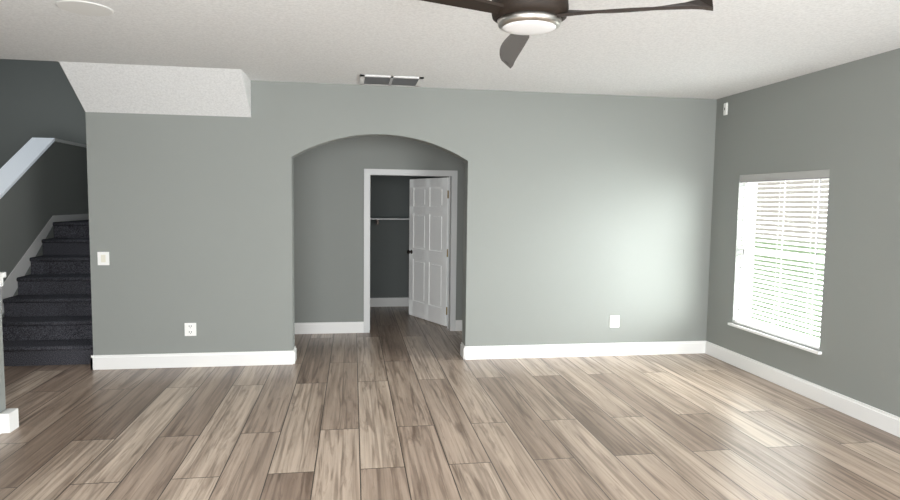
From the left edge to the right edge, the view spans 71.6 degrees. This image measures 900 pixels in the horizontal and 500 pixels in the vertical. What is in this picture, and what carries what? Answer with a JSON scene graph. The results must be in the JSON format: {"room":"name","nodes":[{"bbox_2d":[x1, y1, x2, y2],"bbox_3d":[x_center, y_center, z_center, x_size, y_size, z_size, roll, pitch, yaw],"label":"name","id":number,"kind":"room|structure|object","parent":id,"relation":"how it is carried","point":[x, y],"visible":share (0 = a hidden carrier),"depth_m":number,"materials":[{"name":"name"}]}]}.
{"room":"empty living room","nodes":[
{"label":"empty living room","id":0,"kind":"room"},
{"bbox_2d":[0,59,86,412],"bbox_3d":[-4.507,-1.454,4.030,2.885,5.400,10.600,0,4,-9],"label":"wall","id":1,"kind":"structure","parent":0,"point":[38,99],"depth_m":8.93,"materials":[{"name":"grey paint"}]},
{"bbox_2d":[0,272,5,286],"bbox_3d":[-2.789,0.402,1.715,0.250,0.095,5.225,0,4,-9],"label":"trim","id":2,"kind":"structure","parent":1,"relation":"attached to","point":[2,274],"depth_m":4.27,"materials":[{"name":"white wood"}]},
{"bbox_2d":[0,138,86,198],"bbox_3d":[-4.851,-0.794,7.414,0.246,1.084,3.530,0,4,-9],"label":"trim","id":3,"kind":"structure","parent":1,"relation":"attached to","point":[12,171],"depth_m":6.97,"materials":[{"name":"white wood"}]},
{"bbox_2d":[1,214,88,314],"bbox_3d":[-4.773,0.282,7.531,0.003,1.396,3.490,0,4,-9],"label":"trim","id":4,"kind":"structure","parent":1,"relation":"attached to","point":[9,287],"depth_m":6.90,"materials":[{"name":"white wood"}]},
{"bbox_2d":[0,141,88,317],"bbox_3d":[-4.851,-0.161,7.479,0.166,2.286,3.500,0,4,-9],"label":"wall","id":5,"kind":"structure","parent":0,"point":[56,183],"depth_m":7.19,"materials":[{"name":"grey paint"}]},
{"bbox_2d":[59,61,250,116],"bbox_3d":[-2.570,-1.414,5.553,1.460,0.345,0.500,0,4,-9],"label":"ceiling soffit","id":6,"kind":"structure","parent":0,"point":[99,87],"depth_m":5.54,"materials":[{"name":"white paint"}]},
{"bbox_2d":[293,136,464,322],"bbox_3d":[-1.469,-0.310,6.993,4.000,2.740,1.430,0,4,-9],"label":"wall","id":7,"kind":"structure","parent":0,"point":[329,178],"depth_m":7.54,"materials":[{"name":"grey paint"}]},
{"bbox_2d":[295,297,461,333],"bbox_3d":[-1.368,0.923,7.968,4.100,0.135,3.130,0,4,-9],"label":"baseboard","id":8,"kind":"structure","parent":7,"relation":"attached to","point":[317,327],"depth_m":7.63,"materials":[{"name":"white wood"}]},
{"bbox_2d":[364,169,457,332],"bbox_3d":[-0.500,0.011,7.785,1.143,2.003,0.216,0,4,-9],"label":"door frame","id":9,"kind":"structure","parent":7,"relation":"attached to","point":[453,175],"depth_m":7.67,"materials":[{"name":"white wood"}]},
{"bbox_2d":[407,177,448,325],"bbox_3d":[-0.267,-0.003,8.430,0.174,1.915,0.997,-3,5,-37],"label":"door","id":10,"kind":"structure","parent":7,"relation":"in","point":[429,197],"depth_m":8.36,"materials":[{"name":"white wood"}]},
{"bbox_2d":[86,80,716,354],"bbox_3d":[-0.178,-0.246,6.372,6.440,2.740,0.200,0,4,-9],"label":"wall","id":11,"kind":"structure","parent":0,"point":[581,211],"depth_m":6.27,"materials":[{"name":"grey paint"}]},
{"bbox_2d":[97,252,108,264],"bbox_3d":[-3.233,0.080,5.817,0.100,0.124,0.007,0,4,-9],"label":"switch plate","id":12,"kind":"object","parent":11,"relation":"attached to","point":[103,257],"visible":1,"depth_m":5.81,"materials":[{"name":"white plastic"}]},
{"bbox_2d":[184,323,195,335],"bbox_3d":[-2.492,0.763,5.985,0.105,0.125,0.008,0,4,-9],"label":"outlet","id":13,"kind":"object","parent":11,"relation":"attached to","point":[190,328],"visible":1,"depth_m":5.98,"materials":[{"name":"white plastic"}]},
{"bbox_2d":[0,341,899,436],"bbox_3d":[0.138,1.313,3.117,6.415,0.135,6.950,0,4,-9],"label":"baseboard","id":14,"kind":"structure","parent":11,"relation":"attached to","point":[9,418],"depth_m":6.04,"materials":[{"name":"white wood"}]},
{"bbox_2d":[610,316,619,326],"bbox_3d":[1.754,0.762,6.645,0.105,0.125,0.008,0,4,-9],"label":"outlet","id":15,"kind":"object","parent":11,"relation":"attached to","point":[614,320],"visible":1,"depth_m":6.64,"materials":[{"name":"white plastic"}]},
{"bbox_2d":[370,175,445,297],"bbox_3d":[-0.637,-0.438,8.802,2.800,2.740,1.900,0,4,-9],"label":"wall","id":16,"kind":"structure","parent":0,"point":[389,195],"depth_m":9.54,"materials":[{"name":"grey paint"}]},
{"bbox_2d":[370,218,408,224],"bbox_3d":[-0.728,-0.421,9.388,2.380,0.115,0.319,0,4,-9],"label":"closet shelf","id":17,"kind":"object","parent":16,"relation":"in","point":[376,219],"visible":0.43,"depth_m":9.20,"materials":[{"name":"white wood"}]},
{"bbox_2d":[0,306,899,499],"bbox_3d":[-1.331,1.319,4.478,9.300,0.120,10.480,0,4,-9],"label":"floor","id":18,"kind":"structure","parent":0,"point":[395,410],"depth_m":4.39,"materials":[{"name":"brown wood"}]},
{"bbox_2d":[2,220,92,365],"bbox_3d":[-4.166,0.345,7.335,1.135,1.316,2.872,0,4,-9],"label":"stairs","id":19,"kind":"structure","parent":18,"relation":"on","point":[49,320],"depth_m":6.49,"materials":[{"name":"carpet"}]},
{"bbox_2d":[0,0,899,98],"bbox_3d":[-1.296,-1.597,4.255,9.300,0.250,10.480,0,4,-9],"label":"ceiling","id":20,"kind":"structure","parent":0,"point":[738,46],"depth_m":4.37,"materials":[{"name":"paint"}]},
{"bbox_2d":[55,0,113,15],"bbox_3d":[-2.173,-1.438,3.715,0.300,0.006,0.300,0,4,-9],"label":"disc","id":21,"kind":"object","parent":20,"relation":"attached to","point":[75,6],"visible":1,"depth_m":3.69,"materials":[{"name":"white plastic"}]},
{"bbox_2d":[360,74,423,86],"bbox_3d":[-0.552,-1.573,5.816,0.570,0.018,0.425,0,4,-9],"label":"ceiling vent","id":22,"kind":"object","parent":20,"relation":"in","point":[383,80],"visible":1,"depth_m":5.78,"materials":[{"name":"metal"}]},
{"bbox_2d":[421,0,712,68],"bbox_3d":[0.330,-1.190,3.074,1.458,0.340,1.135,0,4,-9],"label":"fan","id":23,"kind":"object","parent":20,"relation":"attached to","point":[521,19],"visible":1,"depth_m":2.72,"materials":[{"name":"black metal"}]},
{"bbox_2d":[706,48,899,416],"bbox_3d":[3.452,0.031,3.329,0.200,2.740,6.950,0,4,-9],"label":"wall","id":24,"kind":"structure","parent":0,"point":[843,119],"depth_m":4.97,"materials":[{"name":"grey paint"}]},
{"bbox_2d":[723,102,727,115],"bbox_3d":[2.856,-1.463,6.468,0.015,0.125,0.060,0,4,-9],"label":"plate","id":25,"kind":"object","parent":24,"relation":"attached to","point":[725,109],"visible":1,"depth_m":6.45,"materials":[{"name":"white plastic"}]},
{"bbox_2d":[728,183,824,354],"bbox_3d":[3.018,0.055,5.715,0.145,1.522,1.260,0,4,-9],"label":"window","id":26,"kind":"structure","parent":24,"relation":"in","point":[791,343],"depth_m":6.06,"materials":[{"name":"white plastic"}]},
{"bbox_2d":[735,169,829,349],"bbox_3d":[3.012,0.043,5.713,0.058,1.494,1.192,0,4,-9],"label":"window blinds","id":27,"kind":"object","parent":26,"relation":"attached to","point":[819,175],"depth_m":5.64,"materials":[{"name":"white plastic"}]},
{"label":"outside","id":28,"kind":"structure","parent":0,"visible":0},
{"bbox_2d":[751,179,828,341],"bbox_3d":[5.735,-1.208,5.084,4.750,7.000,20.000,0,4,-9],"label":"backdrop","id":29,"kind":"structure","parent":28,"point":[823,180],"depth_m":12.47,"materials":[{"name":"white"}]}
]}

